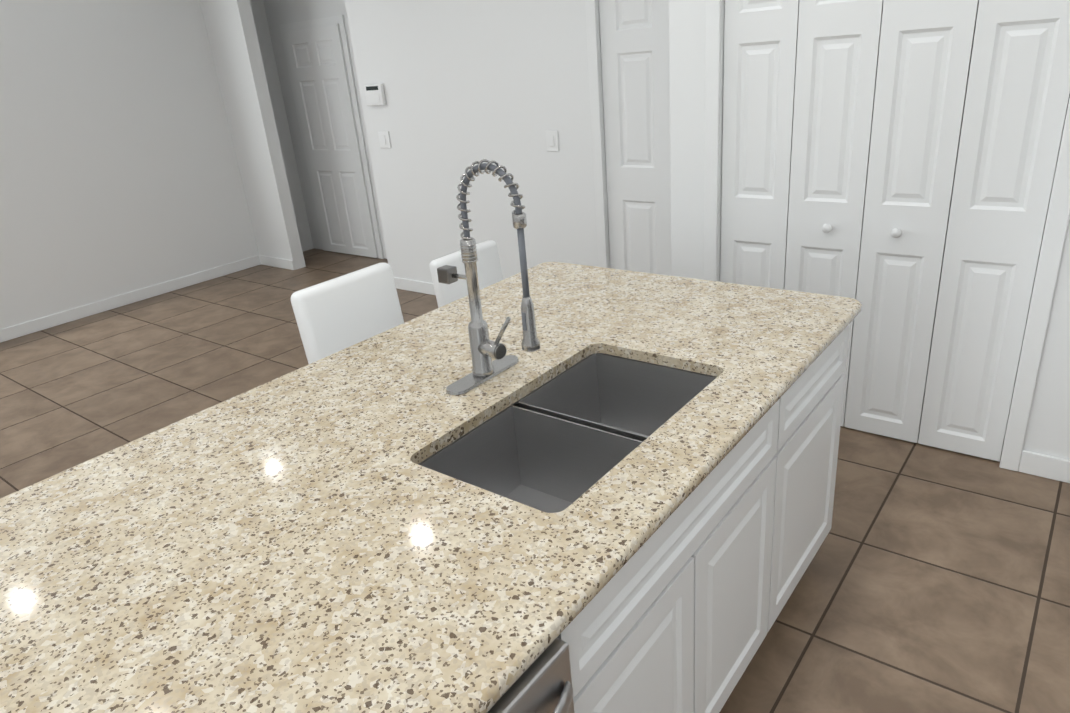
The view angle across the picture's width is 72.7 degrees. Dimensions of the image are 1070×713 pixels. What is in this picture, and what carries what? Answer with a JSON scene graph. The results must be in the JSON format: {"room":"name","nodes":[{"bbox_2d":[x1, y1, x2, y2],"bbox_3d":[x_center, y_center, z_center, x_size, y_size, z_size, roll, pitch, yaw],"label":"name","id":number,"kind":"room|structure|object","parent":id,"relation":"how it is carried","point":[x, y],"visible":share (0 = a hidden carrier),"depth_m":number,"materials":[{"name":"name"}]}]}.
{"room":"kitchen","nodes":[
{"label":"kitchen","id":0,"kind":"room"},
{"bbox_2d":[0,0,259,328],"bbox_3d":[-4.943,-1.019,4.098,0.120,2.900,6.930,13,28,36],"label":"wall","id":1,"kind":"structure","parent":0,"point":[146,142],"depth_m":5.85,"materials":[{"name":"white paint"}]},
{"bbox_2d":[0,256,259,342],"bbox_3d":[-4.772,0.280,4.603,0.014,0.095,6.940,13,28,36],"label":"baseboard","id":2,"kind":"structure","parent":1,"relation":"attached to","point":[56,319],"depth_m":6.12,"materials":[{"name":"white paint"}]},
{"bbox_2d":[200,0,610,282],"bbox_3d":[0.479,-1.539,4.185,8.170,2.900,0.120,13,28,36],"label":"wall","id":3,"kind":"structure","parent":0,"point":[465,82],"depth_m":5.05,"materials":[{"name":"white paint"}]},
{"bbox_2d":[256,255,294,269],"bbox_3d":[-2.447,-0.892,6.903,0.520,0.095,0.014,13,28,36],"label":"baseboard","id":4,"kind":"structure","parent":3,"relation":"attached to","point":[264,260],"depth_m":6.89,"materials":[{"name":"white paint"}]},
{"bbox_2d":[279,15,383,258],"bbox_3d":[-1.883,-1.967,6.745,0.900,2.100,0.035,13,28,36],"label":"hall door","id":5,"kind":"structure","parent":3,"relation":"in","point":[319,63],"depth_m":6.68,"materials":[{"name":"white paint"}]},
{"bbox_2d":[364,84,385,105],"bbox_3d":[-1.167,-1.904,5.297,0.185,0.144,0.033,13,28,36],"label":"thermostat","id":6,"kind":"object","parent":3,"relation":"attached to","point":[374,94],"visible":0.96,"depth_m":5.27,"materials":[{"name":"white plastic"}]},
{"bbox_2d":[378,131,390,147],"bbox_3d":[-1.122,-1.614,5.418,0.115,0.120,0.011,13,28,36],"label":"switch plate","id":7,"kind":"object","parent":3,"relation":"attached to","point":[384,139],"visible":1,"depth_m":5.41,"materials":[{"name":"white plastic"}]},
{"bbox_2d":[394,0,607,294],"bbox_3d":[-0.107,-1.293,4.710,2.944,2.139,0.016,13,28,36],"label":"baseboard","id":8,"kind":"structure","parent":3,"relation":"attached to","point":[590,5],"depth_m":4.33,"materials":[{"name":"white paint"}]},
{"bbox_2d":[546,131,558,150],"bbox_3d":[0.106,-1.335,4.510,0.090,0.125,0.011,13,28,36],"label":"switch plate","id":9,"kind":"object","parent":3,"relation":"attached to","point":[552,140],"visible":1,"depth_m":4.50,"materials":[{"name":"white plastic"}]},
{"bbox_2d":[599,0,671,275],"bbox_3d":[0.717,-1.092,4.132,0.757,2.063,0.095,13,28,36],"label":"hall door","id":10,"kind":"structure","parent":3,"relation":"in","point":[634,35],"depth_m":4.17,"materials":[{"name":"white paint"}]},
{"bbox_2d":[0,248,1069,712],"bbox_3d":[-1.399,0.964,2.504,8.290,0.100,7.800,13,28,36],"label":"floor","id":11,"kind":"structure","parent":0,"point":[934,580],"depth_m":2.67,"materials":[{"name":"tile"}]},
{"bbox_2d":[291,263,403,363],"bbox_3d":[-0.478,0.222,2.629,0.462,1.019,0.420,13,28,36],"label":"stool","id":12,"kind":"object","parent":11,"relation":"on","point":[335,315],"visible":0.21,"depth_m":2.54,"materials":[{"name":"white plastic"}]},
{"bbox_2d":[430,240,502,307],"bbox_3d":[-0.139,-0.057,3.409,0.458,0.874,0.420,13,28,36],"label":"stool","id":13,"kind":"object","parent":11,"relation":"on","point":[489,271],"visible":0.1,"depth_m":3.33,"materials":[{"name":"white plastic"}]},
{"bbox_2d":[557,577,621,712],"bbox_3d":[-0.493,0.817,1.386,0.984,0.884,0.828,13,28,36],"label":"base cabinet","id":14,"kind":"object","parent":11,"relation":"on","point":[591,638],"depth_m":1.22,"materials":[{"name":"white paint"}]},
{"bbox_2d":[0,262,861,712],"bbox_3d":[-0.165,0.136,1.755,1.210,0.030,2.285,13,28,36],"label":"countertop","id":15,"kind":"structure","parent":14,"relation":"on","point":[314,538],"depth_m":1.34,"materials":[{"name":"beige stone"}]},
{"bbox_2d":[437,159,539,394],"bbox_3d":[-0.123,-0.199,1.781,0.298,0.556,0.260,13,28,36],"label":"pull-down faucet","id":16,"kind":"object","parent":15,"relation":"on","point":[485,349],"visible":1,"depth_m":1.78,"materials":[{"name":"silver metal"}]},
{"bbox_2d":[418,353,716,512],"bbox_3d":[0.116,0.251,1.741,0.450,0.214,0.785,13,28,36],"label":"double-bowl sink","id":17,"kind":"object","parent":15,"relation":"in","point":[564,440],"visible":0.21,"depth_m":1.80,"materials":[{"name":"silver metal"}]},
{"bbox_2d":[487,638,573,712],"bbox_3d":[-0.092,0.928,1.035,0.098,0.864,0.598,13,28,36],"label":"dishwasher","id":18,"kind":"object","parent":14,"relation":"in","point":[542,683],"visible":0.85,"depth_m":1.05,"materials":[{"name":"silver metal"}]},
{"bbox_2d":[614,464,741,712],"bbox_3d":[0.153,0.679,1.921,0.480,0.620,0.815,13,28,36],"label":"base cabinet","id":19,"kind":"object","parent":11,"relation":"on","point":[680,611],"depth_m":1.51,"materials":[{"name":"white paint"}]},
{"bbox_2d":[719,324,849,667],"bbox_3d":[0.410,0.298,2.432,1.003,0.884,0.576,13,28,36],"label":"base cabinet","id":20,"kind":"object","parent":11,"relation":"on","point":[787,462],"depth_m":1.97,"materials":[{"name":"white paint"}]},
{"bbox_2d":[669,0,1069,459],"bbox_3d":[1.910,-0.886,2.320,3.230,2.900,0.120,13,28,36],"label":"wall","id":21,"kind":"structure","parent":0,"point":[1048,427],"depth_m":3.11,"materials":[{"name":"white paint"}]},
{"bbox_2d":[704,0,1069,482],"bbox_3d":[1.643,-0.575,2.610,2.604,2.149,0.020,13,28,36],"label":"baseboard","id":22,"kind":"structure","parent":21,"relation":"attached to","point":[1014,458],"depth_m":2.80,"materials":[{"name":"white paint"}]},
{"bbox_2d":[720,0,1069,461],"bbox_3d":[1.318,-0.635,2.904,1.217,2.079,0.068,13,28,36],"label":"bifold pantry door","id":23,"kind":"structure","parent":21,"relation":"in","point":[890,165],"depth_m":2.84,"materials":[{"name":"white paint"}]}
]}

